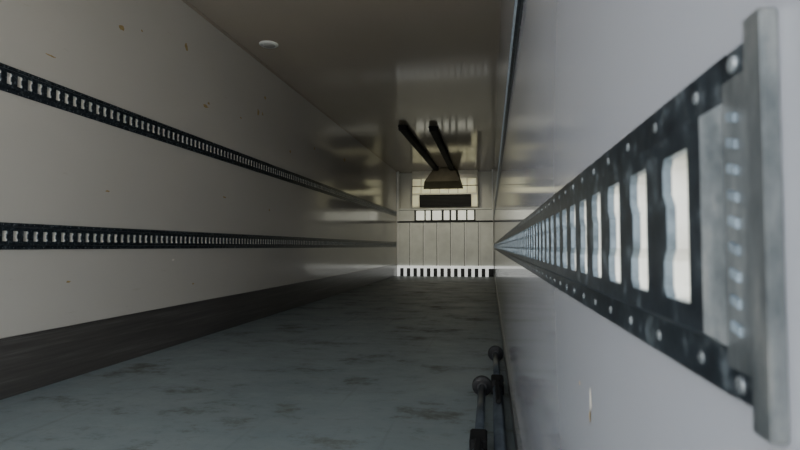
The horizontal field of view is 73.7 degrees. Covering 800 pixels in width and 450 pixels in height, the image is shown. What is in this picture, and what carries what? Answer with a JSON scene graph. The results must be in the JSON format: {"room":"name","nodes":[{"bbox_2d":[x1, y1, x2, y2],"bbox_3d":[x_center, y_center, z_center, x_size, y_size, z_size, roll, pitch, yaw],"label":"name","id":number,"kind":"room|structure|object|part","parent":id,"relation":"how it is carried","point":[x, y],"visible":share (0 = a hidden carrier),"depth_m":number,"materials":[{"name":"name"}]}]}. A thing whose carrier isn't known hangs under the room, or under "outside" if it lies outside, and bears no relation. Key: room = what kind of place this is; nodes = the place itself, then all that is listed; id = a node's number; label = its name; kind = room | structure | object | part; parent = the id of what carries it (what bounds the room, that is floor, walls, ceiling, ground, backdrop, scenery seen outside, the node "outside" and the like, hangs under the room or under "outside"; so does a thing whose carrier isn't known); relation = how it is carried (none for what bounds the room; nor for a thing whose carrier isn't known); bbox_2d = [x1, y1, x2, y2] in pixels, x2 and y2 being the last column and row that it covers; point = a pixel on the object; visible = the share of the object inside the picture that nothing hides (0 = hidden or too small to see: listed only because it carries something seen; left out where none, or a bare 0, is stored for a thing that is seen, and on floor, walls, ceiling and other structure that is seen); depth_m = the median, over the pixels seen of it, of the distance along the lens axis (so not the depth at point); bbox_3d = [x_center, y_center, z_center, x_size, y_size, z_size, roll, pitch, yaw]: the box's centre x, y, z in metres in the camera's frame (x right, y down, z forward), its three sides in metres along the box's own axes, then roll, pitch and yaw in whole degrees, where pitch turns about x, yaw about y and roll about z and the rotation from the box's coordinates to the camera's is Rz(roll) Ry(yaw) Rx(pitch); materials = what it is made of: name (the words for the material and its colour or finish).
{"room":"truck trailer interior","nodes":[
{"label":"truck trailer interior","id":0,"kind":"room"},
{"bbox_2d":[0,0,396,337],"bbox_3d":[-1.314,-0.326,6.757,0.080,2.700,15.050,0,-2,10],"label":"wall","id":1,"kind":"structure","parent":0,"point":[58,166],"depth_m":3.86,"materials":[{"name":"white paint"}]},
{"bbox_2d":[0,264,396,399],"bbox_3d":[-1.306,0.867,6.479,0.012,0.295,14.600,0,-2,10],"label":"baseboard","id":2,"kind":"structure","parent":1,"relation":"attached to","point":[29,362],"depth_m":3.61,"materials":[{"name":"grey metal"}]},
{"bbox_2d":[0,62,396,215],"bbox_3d":[-1.197,-0.549,7.176,0.014,0.135,13.237,0,-2,10],"label":"track rail","id":3,"kind":"object","parent":1,"relation":"attached to","point":[14,81],"visible":1,"depth_m":3.64,"materials":[{"name":"metal"}]},
{"bbox_2d":[0,222,396,249],"bbox_3d":[-1.197,0.238,7.144,0.014,0.135,13.237,0,-2,10],"label":"track rail","id":4,"kind":"object","parent":1,"relation":"attached to","point":[13,236],"visible":1,"depth_m":3.61,"materials":[{"name":"metal"}]},
{"bbox_2d":[182,0,396,171],"bbox_3d":[-1.298,-1.673,6.606,0.020,0.020,14.650,0,-2,10],"label":"trim","id":5,"kind":"structure","parent":1,"relation":"attached to","point":[184,1],"depth_m":5.65,"materials":[{"name":"grey metal"}]},
{"bbox_2d":[45,25,591,420],"bbox_3d":[-1.247,-0.471,4.609,1.809,1.930,8.429,0,-2,-8],"label":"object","id":6,"kind":"structure","parent":1,"relation":"attached to","point":[121,27],"depth_m":3.51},
{"bbox_2d":[0,276,515,449],"bbox_3d":[-0.047,1.066,6.527,2.636,0.100,15.130,0,-2,10],"label":"floor","id":7,"kind":"structure","parent":0,"point":[393,363],"depth_m":2.82,"materials":[{"name":"grey concrete"}]},
{"bbox_2d":[397,169,493,276],"bbox_3d":[1.128,-0.046,13.565,2.459,2.695,0.100,0,-2,10],"label":"bulkhead","id":8,"kind":"object","parent":7,"relation":"on","point":[452,242],"visible":1,"depth_m":13.53,"materials":[{"name":"white plastic"}]},
{"bbox_3d":[1.135,-0.409,13.571,2.440,0.040,0.055,0,-2,10],"label":"rail","id":9,"kind":"part","parent":8,"relation":"part of","materials":[{"name":"grey metal"}]},
{"bbox_3d":[1.139,0.472,13.557,2.440,1.140,0.030,0,-2,10],"label":"panel","id":10,"kind":"part","parent":8,"relation":"part of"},
{"bbox_3d":[1.135,-0.084,13.557,2.440,0.030,0.055,0,-2,10],"label":"rail","id":11,"kind":"part","parent":8,"relation":"part of","materials":[{"name":"grey metal"}]},
{"bbox_2d":[399,209,491,220],"bbox_3d":[1.139,-0.238,13.586,2.440,0.320,0.050,0,-2,10],"label":"vent","id":12,"kind":"object","parent":8,"relation":"attached to","point":[404,214],"depth_m":13.57,"materials":[{"name":"white plastic"}]},
{"bbox_2d":[397,266,493,276],"bbox_3d":[1.130,1.166,13.475,2.440,0.265,0.020,0,-2,10],"label":"grille","id":13,"kind":"object","parent":8,"relation":"attached to","point":[465,271],"depth_m":13.47,"materials":[{"name":"metal"}]},
{"bbox_2d":[469,375,490,449],"bbox_3d":[0.241,0.766,1.664,0.099,0.102,2.100,0,-2,10],"label":"bar","id":14,"kind":"object","parent":7,"relation":"on","point":[481,385],"visible":0.98,"depth_m":2.16,"materials":[{"name":"grey metal"}]},
{"bbox_3d":[0.234,0.722,1.626,0.024,0.017,0.380,0,-2,10],"label":"ratchet handle","id":15,"kind":"part","parent":14,"relation":"part of","materials":[{"name":"black paint"}]},
{"bbox_2d":[488,345,506,449],"bbox_3d":[0.438,0.795,2.380,0.099,0.102,2.300,0,-2,10],"label":"bar","id":16,"kind":"object","parent":7,"relation":"on","point":[495,353],"visible":1,"depth_m":2.31,"materials":[{"name":"grey metal"}]},
{"bbox_3d":[0.448,0.755,2.441,0.024,0.017,0.380,0,-2,10],"label":"ratchet handle","id":17,"kind":"part","parent":16,"relation":"part of","materials":[{"name":"black paint"}]},
{"bbox_2d":[186,0,500,172],"bbox_3d":[-0.047,-1.722,6.640,2.636,0.080,15.130,0,-2,10],"label":"ceiling","id":18,"kind":"structure","parent":0,"point":[374,67],"depth_m":5.59,"materials":[{"name":"beige paint"}]},
{"bbox_2d":[259,40,277,48],"bbox_3d":[-1.264,-1.732,5.136,0.179,0.021,0.179,0,-2,10],"label":"ceiling lamp","id":19,"kind":"object","parent":18,"relation":"attached to","point":[266,44],"depth_m":5.10,"materials":[{"name":"white plastic"}]},
{"bbox_2d":[398,125,438,170],"bbox_3d":[0.459,-1.469,10.818,0.236,0.085,4.650,0,-2,10],"label":"support bar","id":20,"kind":"object","parent":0,"point":[404,129],"depth_m":9.94,"materials":[{"name":"black metal"}]},
{"bbox_2d":[428,126,454,169],"bbox_3d":[0.898,-1.469,10.819,0.174,0.085,4.500,0,-2,10],"label":"support bar","id":21,"kind":"object","parent":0,"point":[434,131],"depth_m":9.91,"materials":[{"name":"black metal"}]},
{"bbox_2d":[399,171,493,230],"bbox_3d":[1.208,-0.031,13.997,2.476,2.700,0.080,0,-2,10],"label":"wall","id":22,"kind":"structure","parent":0,"point":[484,178],"depth_m":13.85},
{"bbox_2d":[412,168,477,207],"bbox_3d":[1.127,-0.924,13.549,1.680,0.948,0.898,0,-2,10],"label":"refrigeration unit","id":23,"kind":"object","parent":22,"relation":"attached to","point":[444,187],"visible":1,"depth_m":13.53,"materials":[{"name":"white paint"}]},
{"bbox_2d":[420,194,470,206],"bbox_3d":[1.150,-0.618,13.582,1.310,0.320,0.045,0,-2,10],"label":"grille","id":24,"kind":"object","parent":23,"relation":"attached to","point":[426,200],"depth_m":13.57,"materials":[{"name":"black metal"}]},
{"bbox_2d":[494,0,799,449],"bbox_3d":[1.207,-0.343,6.331,0.080,2.700,15.050,0,-2,10],"label":"wall","id":25,"kind":"structure","parent":0,"point":[588,73],"depth_m":0.46,"materials":[{"name":"white paint"}]},
{"bbox_2d":[494,273,522,449],"bbox_3d":[1.125,0.947,6.064,0.010,0.100,14.600,0,-2,10],"label":"baseboard","id":26,"kind":"structure","parent":25,"relation":"attached to","point":[513,424],"depth_m":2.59,"materials":[{"name":"grey metal"}]},
{"bbox_2d":[493,0,523,217],"bbox_3d":[1.231,-0.475,6.762,0.014,0.135,13.237,0,-2,10],"label":"trim","id":27,"kind":"structure","parent":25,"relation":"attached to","point":[518,5],"depth_m":2.19,"materials":[{"name":"metal"}]},
{"bbox_2d":[494,7,789,444],"bbox_3d":[1.228,0.265,6.716,0.014,0.148,13.270,0,-2,10],"label":"track rail","id":28,"kind":"object","parent":25,"relation":"attached to","point":[674,235],"visible":1,"depth_m":0.22,"materials":[{"name":"metal"}]},
{"bbox_3d":[0.129,-0.001,0.199,0.005,0.112,0.024,0,-2,10],"label":"plate","id":29,"kind":"part","parent":28,"relation":"part of","materials":[{"name":"grey metal"}]}
]}

